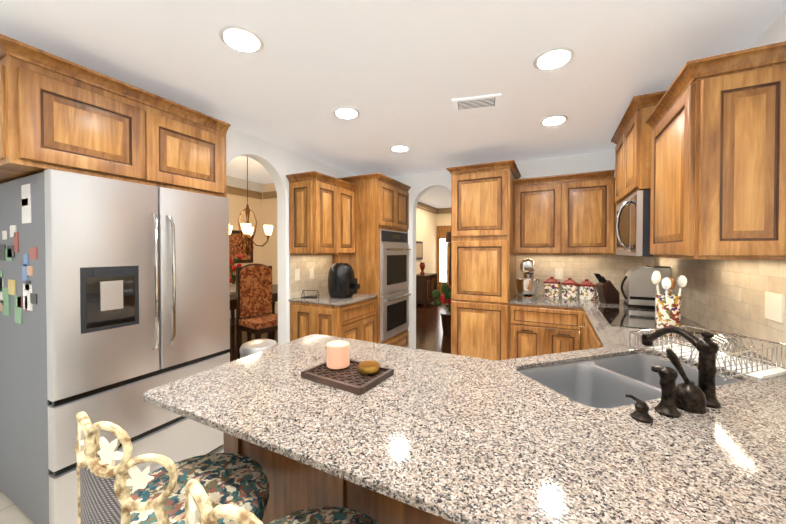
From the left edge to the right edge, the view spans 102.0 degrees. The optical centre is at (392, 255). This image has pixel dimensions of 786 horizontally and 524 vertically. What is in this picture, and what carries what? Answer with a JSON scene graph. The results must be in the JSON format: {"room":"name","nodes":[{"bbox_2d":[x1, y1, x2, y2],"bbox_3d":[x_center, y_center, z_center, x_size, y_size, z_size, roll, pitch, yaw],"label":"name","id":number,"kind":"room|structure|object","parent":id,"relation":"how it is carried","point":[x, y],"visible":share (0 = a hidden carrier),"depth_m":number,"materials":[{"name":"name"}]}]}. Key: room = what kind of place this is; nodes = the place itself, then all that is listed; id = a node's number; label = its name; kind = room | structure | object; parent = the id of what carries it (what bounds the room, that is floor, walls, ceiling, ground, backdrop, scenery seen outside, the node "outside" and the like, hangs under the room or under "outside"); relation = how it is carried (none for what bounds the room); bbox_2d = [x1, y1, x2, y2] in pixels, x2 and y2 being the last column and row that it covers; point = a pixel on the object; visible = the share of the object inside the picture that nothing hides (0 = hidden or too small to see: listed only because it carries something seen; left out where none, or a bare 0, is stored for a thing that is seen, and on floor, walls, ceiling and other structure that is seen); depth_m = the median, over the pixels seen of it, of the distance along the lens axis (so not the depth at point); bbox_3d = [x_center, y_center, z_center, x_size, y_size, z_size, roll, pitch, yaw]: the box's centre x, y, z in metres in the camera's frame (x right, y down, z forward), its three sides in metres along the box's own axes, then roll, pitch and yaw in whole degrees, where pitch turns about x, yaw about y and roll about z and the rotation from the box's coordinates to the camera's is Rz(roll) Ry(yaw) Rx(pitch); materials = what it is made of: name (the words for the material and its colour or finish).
{"room":"kitchen","nodes":[
{"label":"kitchen","id":0,"kind":"room"},
{"bbox_2d":[0,444,223,523],"bbox_3d":[-0.679,1.442,1.010,4.110,0.100,6.980,0,1,27],"label":"floor","id":1,"kind":"structure","parent":0,"point":[11,512],"depth_m":1.71,"materials":[{"name":"tile"}]},
{"bbox_2d":[0,169,229,523],"bbox_3d":[-1.725,0.486,2.059,0.926,1.785,0.910,0,1,27],"label":"refrigerator","id":2,"kind":"object","parent":1,"relation":"on","point":[114,300],"visible":0.94,"depth_m":1.69,"materials":[{"name":"grey metal"}]},
{"bbox_2d":[74,411,177,523],"bbox_3d":[-0.632,0.882,0.952,0.429,0.998,0.439,0,1,27],"label":"chair back","id":3,"kind":"object","parent":1,"relation":"on","point":[104,483],"visible":0.88,"depth_m":0.74,"materials":[{"name":"metal"}]},
{"bbox_2d":[130,453,268,523],"bbox_3d":[-0.630,0.762,0.954,0.485,0.100,0.485,0,1,27],"label":"seat","id":4,"kind":"object","parent":3,"relation":"on","point":[235,479],"visible":0.69,"depth_m":0.99,"materials":[{"name":"fabric"}]},
{"bbox_2d":[185,478,262,523],"bbox_3d":[-0.192,0.885,0.702,0.430,0.998,0.439,0,1,27],"label":"frame","id":5,"kind":"object","parent":1,"relation":"on","point":[199,509],"visible":1,"depth_m":0.51,"materials":[{"name":"metal"}]},
{"bbox_2d":[269,507,379,523],"bbox_3d":[-0.190,0.766,0.704,0.486,0.100,0.486,0,1,27],"label":"seat","id":6,"kind":"object","parent":5,"relation":"on","point":[326,515],"visible":1,"depth_m":0.89,"materials":[{"name":"fabric"}]},
{"bbox_2d":[240,339,277,357],"bbox_3d":[-1.084,1.030,2.587,0.290,0.680,0.290,0,1,27],"label":"trash can","id":7,"kind":"object","parent":1,"relation":"on","point":[251,347],"visible":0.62,"depth_m":2.50,"materials":[{"name":"silver metal"}]},
{"bbox_2d":[290,297,376,342],"bbox_3d":[-0.622,0.913,3.427,0.635,0.894,0.718,0,1,27],"label":"base cabinet","id":8,"kind":"object","parent":1,"relation":"on","point":[356,320],"visible":0.42,"depth_m":3.16,"materials":[{"name":"brown wood"}]},
{"bbox_2d":[288,292,377,305],"bbox_3d":[-0.618,0.456,3.419,0.645,0.020,0.718,0,1,27],"label":"countertop","id":9,"kind":"structure","parent":8,"relation":"on","point":[324,299],"depth_m":3.24,"materials":[{"name":"stone"}]},
{"bbox_2d":[301,290,318,297],"bbox_3d":[-0.875,0.406,3.370,0.166,0.075,0.085,0,1,7],"label":"napkin holder","id":10,"kind":"object","parent":9,"relation":"on","point":[316,296],"visible":0.98,"depth_m":3.36,"materials":[{"name":"brown metal"}]},
{"bbox_2d":[328,262,359,297],"bbox_3d":[-0.519,0.260,3.390,0.365,0.370,0.290,0,1,27],"label":"air fryer","id":11,"kind":"object","parent":9,"relation":"on","point":[342,281],"visible":1,"depth_m":3.29,"materials":[{"name":"black plastic"}]},
{"bbox_2d":[223,432,455,523],"bbox_3d":[0.524,0.940,1.382,2.057,0.894,1.296,0,1,27],"label":"base cabinet","id":12,"kind":"object","parent":1,"relation":"on","point":[294,485],"depth_m":1.07,"materials":[{"name":"brown wood"}]},
{"bbox_2d":[144,334,487,523],"bbox_3d":[-0.007,0.604,1.164,1.500,0.259,0.900,0,1,27],"label":"countertop","id":13,"kind":"structure","parent":12,"relation":"on","point":[378,440],"depth_m":1.00,"materials":[{"name":"stone"}]},
{"bbox_2d":[301,359,393,394],"bbox_3d":[-0.177,0.461,1.248,0.290,0.022,0.215,0,1,32],"label":"tray","id":14,"kind":"object","parent":13,"relation":"on","point":[351,378],"visible":0.75,"depth_m":1.20,"materials":[{"name":"brown wood"}]},
{"bbox_2d":[327,340,349,368],"bbox_3d":[-0.224,0.403,1.299,0.092,0.092,0.092,0,1,27],"label":"candle","id":15,"kind":"object","parent":14,"relation":"on","point":[338,354],"visible":1,"depth_m":1.26,"materials":[{"name":"pink wax"}]},
{"bbox_2d":[358,360,379,373],"bbox_3d":[-0.094,0.436,1.245,0.084,0.027,0.084,0,1,27],"label":"bowl","id":16,"kind":"object","parent":14,"relation":"on","point":[369,367],"visible":1,"depth_m":1.22,"materials":[{"name":"gold metal"}]},
{"bbox_2d":[509,294,523,304],"bbox_3d":[1.555,0.458,3.268,0.610,0.020,0.668,0,1,27],"label":"countertop","id":17,"kind":"structure","parent":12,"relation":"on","point":[514,300],"depth_m":3.11,"materials":[{"name":"stone"}]},
{"bbox_2d":[408,295,785,523],"bbox_3d":[1.311,0.591,1.880,1.108,0.265,3.368,0,1,27],"label":"countertop","id":18,"kind":"structure","parent":12,"relation":"on","point":[561,438],"depth_m":0.81,"materials":[{"name":"stone"}]},
{"bbox_2d":[516,258,539,300],"bbox_3d":[1.405,0.238,3.312,0.226,0.415,0.363,0,1,27],"label":"stand mixer","id":19,"kind":"object","parent":18,"relation":"on","point":[528,286],"visible":1,"depth_m":3.19,"materials":[{"name":"silver metal"}]},
{"bbox_2d":[544,276,559,297],"bbox_3d":[1.702,0.333,3.412,0.158,0.222,0.158,0,1,27],"label":"canister","id":20,"kind":"object","parent":18,"relation":"on","point":[551,287],"visible":1,"depth_m":3.35,"materials":[{"name":"ceramic"}]},
{"bbox_2d":[561,278,577,298],"bbox_3d":[1.849,0.338,3.338,0.150,0.214,0.150,0,1,27],"label":"canister","id":21,"kind":"object","parent":18,"relation":"on","point":[569,288],"visible":1,"depth_m":3.28,"materials":[{"name":"ceramic"}]},
{"bbox_2d":[578,279,595,299],"bbox_3d":[1.987,0.343,3.268,0.143,0.207,0.143,0,1,27],"label":"canister","id":22,"kind":"object","parent":18,"relation":"on","point":[586,289],"visible":1,"depth_m":3.21,"materials":[{"name":"ceramic"}]},
{"bbox_2d":[594,273,618,303],"bbox_3d":[2.016,0.308,3.018,0.187,0.282,0.100,0,1,2],"label":"knife block","id":23,"kind":"object","parent":18,"relation":"on","point":[607,292],"visible":1,"depth_m":2.97,"materials":[{"name":"brown wood"}]},
{"bbox_2d":[518,353,741,407],"bbox_3d":[0.945,0.613,1.293,0.841,0.238,0.841,0,1,27],"label":"sink","id":24,"kind":"object","parent":18,"relation":"in","point":[599,381],"depth_m":1.42,"materials":[{"name":"silver metal"}]},
{"bbox_2d":[625,394,652,422],"bbox_3d":[0.725,0.448,0.936,0.062,0.057,0.062,0,1,27],"label":"soap dispenser","id":25,"kind":"object","parent":18,"relation":"on","point":[640,413],"visible":1,"depth_m":0.92,"materials":[{"name":"brown metal"}]},
{"bbox_2d":[621,265,670,309],"bbox_3d":[2.191,0.271,2.794,0.339,0.362,0.210,0,1,27],"label":"toaster","id":26,"kind":"object","parent":18,"relation":"on","point":[639,291],"visible":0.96,"depth_m":2.72,"materials":[{"name":"silver metal"}]},
{"bbox_2d":[651,365,680,417],"bbox_3d":[0.830,0.407,0.967,0.066,0.138,0.066,0,1,27],"label":"sprayer","id":27,"kind":"object","parent":18,"relation":"on","point":[666,406],"visible":1,"depth_m":0.95,"materials":[{"name":"brown metal"}]},
{"bbox_2d":[651,271,686,337],"bbox_3d":[1.597,0.279,1.842,0.167,0.372,0.157,0,1,27],"label":"utensil crock","id":28,"kind":"object","parent":18,"relation":"on","point":[667,310],"visible":0.88,"depth_m":1.82,"materials":[{"name":"ceramic"}]},
{"bbox_2d":[641,326,720,407],"bbox_3d":[0.982,0.358,1.097,0.177,0.232,0.177,0,1,27],"label":"faucet","id":29,"kind":"object","parent":18,"relation":"on","point":[707,347],"visible":1,"depth_m":1.01,"materials":[{"name":"brown metal"}]},
{"bbox_2d":[666,348,706,413],"bbox_3d":[0.916,0.384,1.000,0.102,0.183,0.081,0,1,27],"label":"handle","id":30,"kind":"object","parent":18,"relation":"on","point":[689,396],"visible":0.94,"depth_m":0.98,"materials":[{"name":"brown metal"}]},
{"bbox_2d":[654,344,785,378],"bbox_3d":[1.454,0.464,1.433,0.215,0.012,0.385,0,1,-18],"label":"board","id":31,"kind":"object","parent":18,"relation":"on","point":[770,373],"visible":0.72,"depth_m":1.33,"materials":[{"name":"white"}]},
{"bbox_2d":[629,325,785,380],"bbox_3d":[1.361,0.395,1.401,0.408,0.126,0.352,0,1,-18],"label":"dish rack","id":32,"kind":"object","parent":31,"relation":"on","point":[737,354],"visible":0.88,"depth_m":1.32,"materials":[{"name":"silver metal"}]},
{"bbox_2d":[332,173,410,346],"bbox_3d":[-0.240,0.216,4.062,0.738,2.272,0.861,0,1,27],"label":"tall cabinet","id":33,"kind":"object","parent":1,"relation":"on","point":[378,260],"visible":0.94,"depth_m":3.71,"materials":[{"name":"brown wood"}]},
{"bbox_2d":[446,160,520,360],"bbox_3d":[1.014,0.221,3.513,0.670,2.277,0.712,0,1,27],"label":"pantry cabinet","id":34,"kind":"object","parent":1,"relation":"on","point":[483,275],"visible":0.83,"depth_m":3.21,"materials":[{"name":"brown wood"}]},
{"bbox_2d":[509,304,584,358],"bbox_3d":[1.558,0.915,3.272,0.612,0.894,0.667,0,1,27],"label":"base cabinet","id":35,"kind":"object","parent":1,"relation":"on","point":[535,330],"visible":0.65,"depth_m":2.96,"materials":[{"name":"brown wood"}]},
{"bbox_2d":[579,314,601,349],"bbox_3d":[1.700,0.929,2.182,0.681,0.894,1.188,0,1,27],"label":"base cabinet","id":36,"kind":"object","parent":1,"relation":"on","point":[591,340],"visible":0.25,"depth_m":2.41,"materials":[{"name":"brown wood"}]},
{"bbox_2d":[226,175,262,318],"bbox_3d":[-4.366,-0.132,4.791,0.220,2.950,6.040,0,1,27],"label":"wall","id":37,"kind":"structure","parent":0,"point":[262,201],"depth_m":7.01,"materials":[{"name":"beige paint"}]},
{"bbox_2d":[229,230,252,262],"bbox_3d":[-3.349,-0.182,6.742,0.033,0.700,0.900,0,1,27],"label":"framed picture","id":38,"kind":"object","parent":37,"relation":"attached to","point":[235,237],"visible":0.39,"depth_m":6.82,"materials":[{"name":"brown wood"}]},
{"bbox_2d":[226,156,273,183],"bbox_3d":[-2.844,-1.647,4.003,3.630,0.100,6.040,0,1,27],"label":"ceiling","id":39,"kind":"structure","parent":0,"point":[236,167],"depth_m":6.09,"materials":[{"name":"white paint"}]},
{"bbox_2d":[229,157,272,254],"bbox_3d":[-2.294,-0.804,5.024,0.809,1.608,0.819,0,1,27],"label":"chandelier","id":40,"kind":"object","parent":39,"relation":"hanging from","point":[247,229],"visible":0.9,"depth_m":5.00,"materials":[{"name":"brown metal"}]},
{"bbox_2d":[263,183,277,313],"bbox_3d":[-1.411,-0.155,6.592,3.390,2.950,0.160,0,1,27],"label":"wall","id":41,"kind":"structure","parent":0,"point":[270,254],"depth_m":7.22,"materials":[{"name":"beige paint"}]},
{"bbox_2d":[226,127,355,345],"bbox_3d":[-0.974,0.139,3.568,0.120,2.440,2.370,0,1,27],"label":"wall","id":42,"kind":"structure","parent":0,"point":[278,163],"depth_m":3.23,"materials":[{"name":"white paint"}]},
{"bbox_2d":[0,34,230,197],"bbox_3d":[-1.818,-0.689,2.033,0.850,0.535,1.107,0,1,27],"label":"upper cabinet","id":43,"kind":"object","parent":42,"relation":"attached to","point":[59,113],"visible":0.98,"depth_m":1.68,"materials":[{"name":"brown wood"}]},
{"bbox_2d":[289,255,331,298],"bbox_3d":[-0.896,0.216,3.567,0.020,0.454,0.697,0,1,27],"label":"backsplash","id":44,"kind":"structure","parent":42,"relation":"attached to","point":[308,272],"depth_m":3.50,"materials":[{"name":"beige tile"}]},
{"bbox_2d":[286,171,356,254],"bbox_3d":[-0.747,-0.411,3.459,0.372,0.802,0.743,0,1,27],"label":"upper cabinet","id":45,"kind":"object","parent":42,"relation":"attached to","point":[321,214],"visible":1,"depth_m":3.21,"materials":[{"name":"brown wood"}]},
{"bbox_2d":[228,298,450,361],"bbox_3d":[0.255,1.390,4.997,8.500,0.101,10.500,0,1,27],"label":"floor","id":46,"kind":"structure","parent":0,"point":[430,336],"depth_m":5.38,"materials":[{"name":"brown wood"}]},
{"bbox_2d":[229,264,250,325],"bbox_3d":[-2.918,0.710,5.695,0.500,1.242,0.500,0,1,27],"label":"dining chair","id":47,"kind":"object","parent":46,"relation":"on","point":[233,317],"visible":0.04,"depth_m":5.98,"materials":[{"name":"brown wood"}]},
{"bbox_2d":[230,284,277,313],"bbox_3d":[-2.294,0.955,5.047,1.100,0.770,2.000,0,1,27],"label":"dining table","id":48,"kind":"object","parent":46,"relation":"on","point":[274,297],"visible":0.12,"depth_m":4.92,"materials":[{"name":"brown wood"}]},
{"bbox_2d":[229,254,241,294],"bbox_3d":[-2.365,0.280,4.630,0.508,0.588,0.525,0,1,27],"label":"flower arrangement","id":49,"kind":"object","parent":48,"relation":"on","point":[232,284],"visible":0.58,"depth_m":4.60,"materials":[{"name":"red plant"}]},
{"bbox_2d":[236,263,277,359],"bbox_3d":[-1.690,0.730,4.178,0.500,1.242,0.500,1,1,37],"label":"dining chair","id":50,"kind":"object","parent":46,"relation":"on","point":[253,289],"visible":0.79,"depth_m":4.17,"materials":[{"name":"red fabric"}]},
{"bbox_2d":[416,273,437,306],"bbox_3d":[0.851,0.900,8.527,0.425,0.790,0.890,0,1,27],"label":"console","id":51,"kind":"object","parent":46,"relation":"on","point":[426,284],"visible":0.83,"depth_m":8.15,"materials":[{"name":"brown wood"}]},
{"bbox_2d":[419,262,424,274],"bbox_3d":[0.779,0.345,8.417,0.160,0.320,0.160,0,1,27],"label":"vase","id":52,"kind":"object","parent":51,"relation":"on","point":[422,267],"visible":1,"depth_m":8.37,"materials":[{"name":"red ceramic"}]},
{"bbox_2d":[432,283,450,334],"bbox_3d":[0.979,0.852,5.532,0.507,0.962,0.538,0,1,27],"label":"potted plant","id":53,"kind":"object","parent":46,"relation":"on","point":[446,314],"visible":0.56,"depth_m":5.40,"materials":[{"name":"green plant"}]},
{"bbox_2d":[445,232,450,305],"bbox_3d":[1.480,0.348,8.230,0.280,1.900,0.280,0,1,27],"label":"floor lamp","id":54,"kind":"object","parent":46,"relation":"on","point":[448,238],"visible":0.54,"depth_m":8.20,"materials":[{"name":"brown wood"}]},
{"bbox_2d":[0,0,785,176],"bbox_3d":[-0.679,-1.098,0.977,4.110,0.100,6.980,0,1,27],"label":"ceiling","id":55,"kind":"structure","parent":0,"point":[399,72],"depth_m":1.73,"materials":[{"name":"white paint"}]},
{"bbox_2d":[219,25,263,52],"bbox_3d":[-0.739,-1.051,1.557,0.200,0.008,0.200,0,1,27],"label":"recessed light","id":56,"kind":"object","parent":55,"relation":"in","point":[241,39],"visible":1,"depth_m":1.55,"materials":[{"name":"white glass"}]},
{"bbox_2d":[333,107,359,118],"bbox_3d":[-0.346,-1.062,2.379,0.200,0.008,0.200,0,1,27],"label":"recessed light","id":57,"kind":"object","parent":55,"relation":"in","point":[346,112],"visible":1,"depth_m":2.37,"materials":[{"name":"white glass"}]},
{"bbox_2d":[390,145,409,151],"bbox_3d":[0.068,-1.073,3.200,0.200,0.008,0.200,0,1,27],"label":"recessed light","id":58,"kind":"object","parent":55,"relation":"in","point":[399,148],"visible":1,"depth_m":3.20,"materials":[{"name":"white"}]},
{"bbox_2d":[452,93,500,111],"bbox_3d":[0.579,-1.057,2.214,0.320,0.013,0.180,0,1,15],"label":"ceiling vent","id":59,"kind":"object","parent":55,"relation":"in","point":[477,102],"visible":0.98,"depth_m":2.19,"materials":[{"name":"white metal"}]},
{"bbox_2d":[533,47,574,69],"bbox_3d":[0.863,-1.053,1.712,0.200,0.008,0.200,0,1,27],"label":"recessed light","id":60,"kind":"object","parent":55,"relation":"in","point":[553,58],"visible":1,"depth_m":1.71,"materials":[{"name":"white glass"}]},
{"bbox_2d":[540,115,567,125],"bbox_3d":[1.269,-1.064,2.515,0.200,0.008,0.200,0,1,27],"label":"recessed light","id":61,"kind":"object","parent":55,"relation":"in","point":[553,120],"visible":0.96,"depth_m":2.51,"materials":[{"name":"white"}]},
{"bbox_2d":[416,202,437,273],"bbox_3d":[0.357,-0.076,8.142,0.170,2.750,4.200,0,1,27],"label":"wall","id":62,"kind":"structure","parent":0,"point":[429,219],"depth_m":9.36,"materials":[{"name":"beige paint"}]},
{"bbox_2d":[416,241,422,259],"bbox_3d":[0.654,-0.137,8.613,0.033,0.500,0.750,0,1,27],"label":"framed picture","id":63,"kind":"object","parent":62,"relation":"attached to","point":[419,250],"visible":0.64,"depth_m":8.72,"materials":[{"name":"brown wood"}]},
{"bbox_2d":[418,187,450,207],"bbox_3d":[2.573,-1.478,6.411,5.670,0.100,5.660,0,1,27],"label":"ceiling","id":64,"kind":"structure","parent":0,"point":[437,197],"depth_m":7.96,"materials":[{"name":"white paint"}]},
{"bbox_2d":[438,208,450,225],"bbox_3d":[3.808,-0.085,8.875,5.670,2.750,0.180,0,1,27],"label":"wall","id":65,"kind":"structure","parent":0,"point":[444,214],"depth_m":9.92,"materials":[{"name":"beige paint"}]},
{"bbox_2d":[437,226,450,294],"bbox_3d":[2.032,0.179,9.709,1.450,2.200,0.056,0,1,27],"label":"front door","id":66,"kind":"structure","parent":65,"relation":"in","point":[443,248],"depth_m":9.92,"materials":[{"name":"brown wood"}]},
{"bbox_2d":[390,150,614,348],"bbox_3d":[1.069,0.134,3.953,3.420,2.440,0.120,0,1,27],"label":"wall","id":67,"kind":"structure","parent":0,"point":[419,183],"depth_m":4.08,"materials":[{"name":"white paint"}]},
{"bbox_2d":[513,170,616,254],"bbox_3d":[1.916,-0.403,3.240,1.265,0.792,0.372,0,1,27],"label":"upper cabinet","id":68,"kind":"object","parent":67,"relation":"attached to","point":[570,214],"visible":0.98,"depth_m":3.16,"materials":[{"name":"brown wood"}]},
{"bbox_2d":[516,255,652,298],"bbox_3d":[1.991,0.218,3.409,1.255,0.454,0.020,0,1,27],"label":"backsplash","id":69,"kind":"structure","parent":67,"relation":"attached to","point":[613,269],"depth_m":3.39,"materials":[{"name":"beige tile"}]},
{"bbox_2d":[749,10,785,48],"bbox_3d":[1.102,0.183,0.094,0.120,2.440,6.980,0,1,27],"label":"wall","id":70,"kind":"structure","parent":0,"point":[776,33],"depth_m":1.43,"materials":[{"name":"white paint"}]},
{"bbox_2d":[611,91,665,204],"bbox_3d":[1.899,-0.711,2.291,0.442,0.572,0.890,0,1,27],"label":"upper cabinet","id":71,"kind":"object","parent":70,"relation":"attached to","point":[631,138],"visible":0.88,"depth_m":2.06,"materials":[{"name":"brown wood"}]},
{"bbox_2d":[615,189,652,256],"bbox_3d":[1.876,-0.209,2.309,0.493,0.423,0.770,0,1,27],"label":"microwave","id":72,"kind":"object","parent":71,"relation":"attached to","point":[632,225],"visible":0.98,"depth_m":2.08,"materials":[{"name":"grey metal"}]},
{"bbox_2d":[645,41,785,259],"bbox_3d":[1.591,-0.412,1.606,0.372,0.852,0.703,0,1,27],"label":"upper cabinet","id":73,"kind":"object","parent":70,"relation":"attached to","point":[717,123],"visible":1,"depth_m":1.35,"materials":[{"name":"brown wood"}]},
{"bbox_2d":[653,257,785,364],"bbox_3d":[1.150,0.257,0.344,0.017,0.454,6.227,0,1,27],"label":"backsplash","id":74,"kind":"structure","parent":70,"relation":"attached to","point":[746,298],"depth_m":1.69,"materials":[{"name":"beige tile"}]}
]}

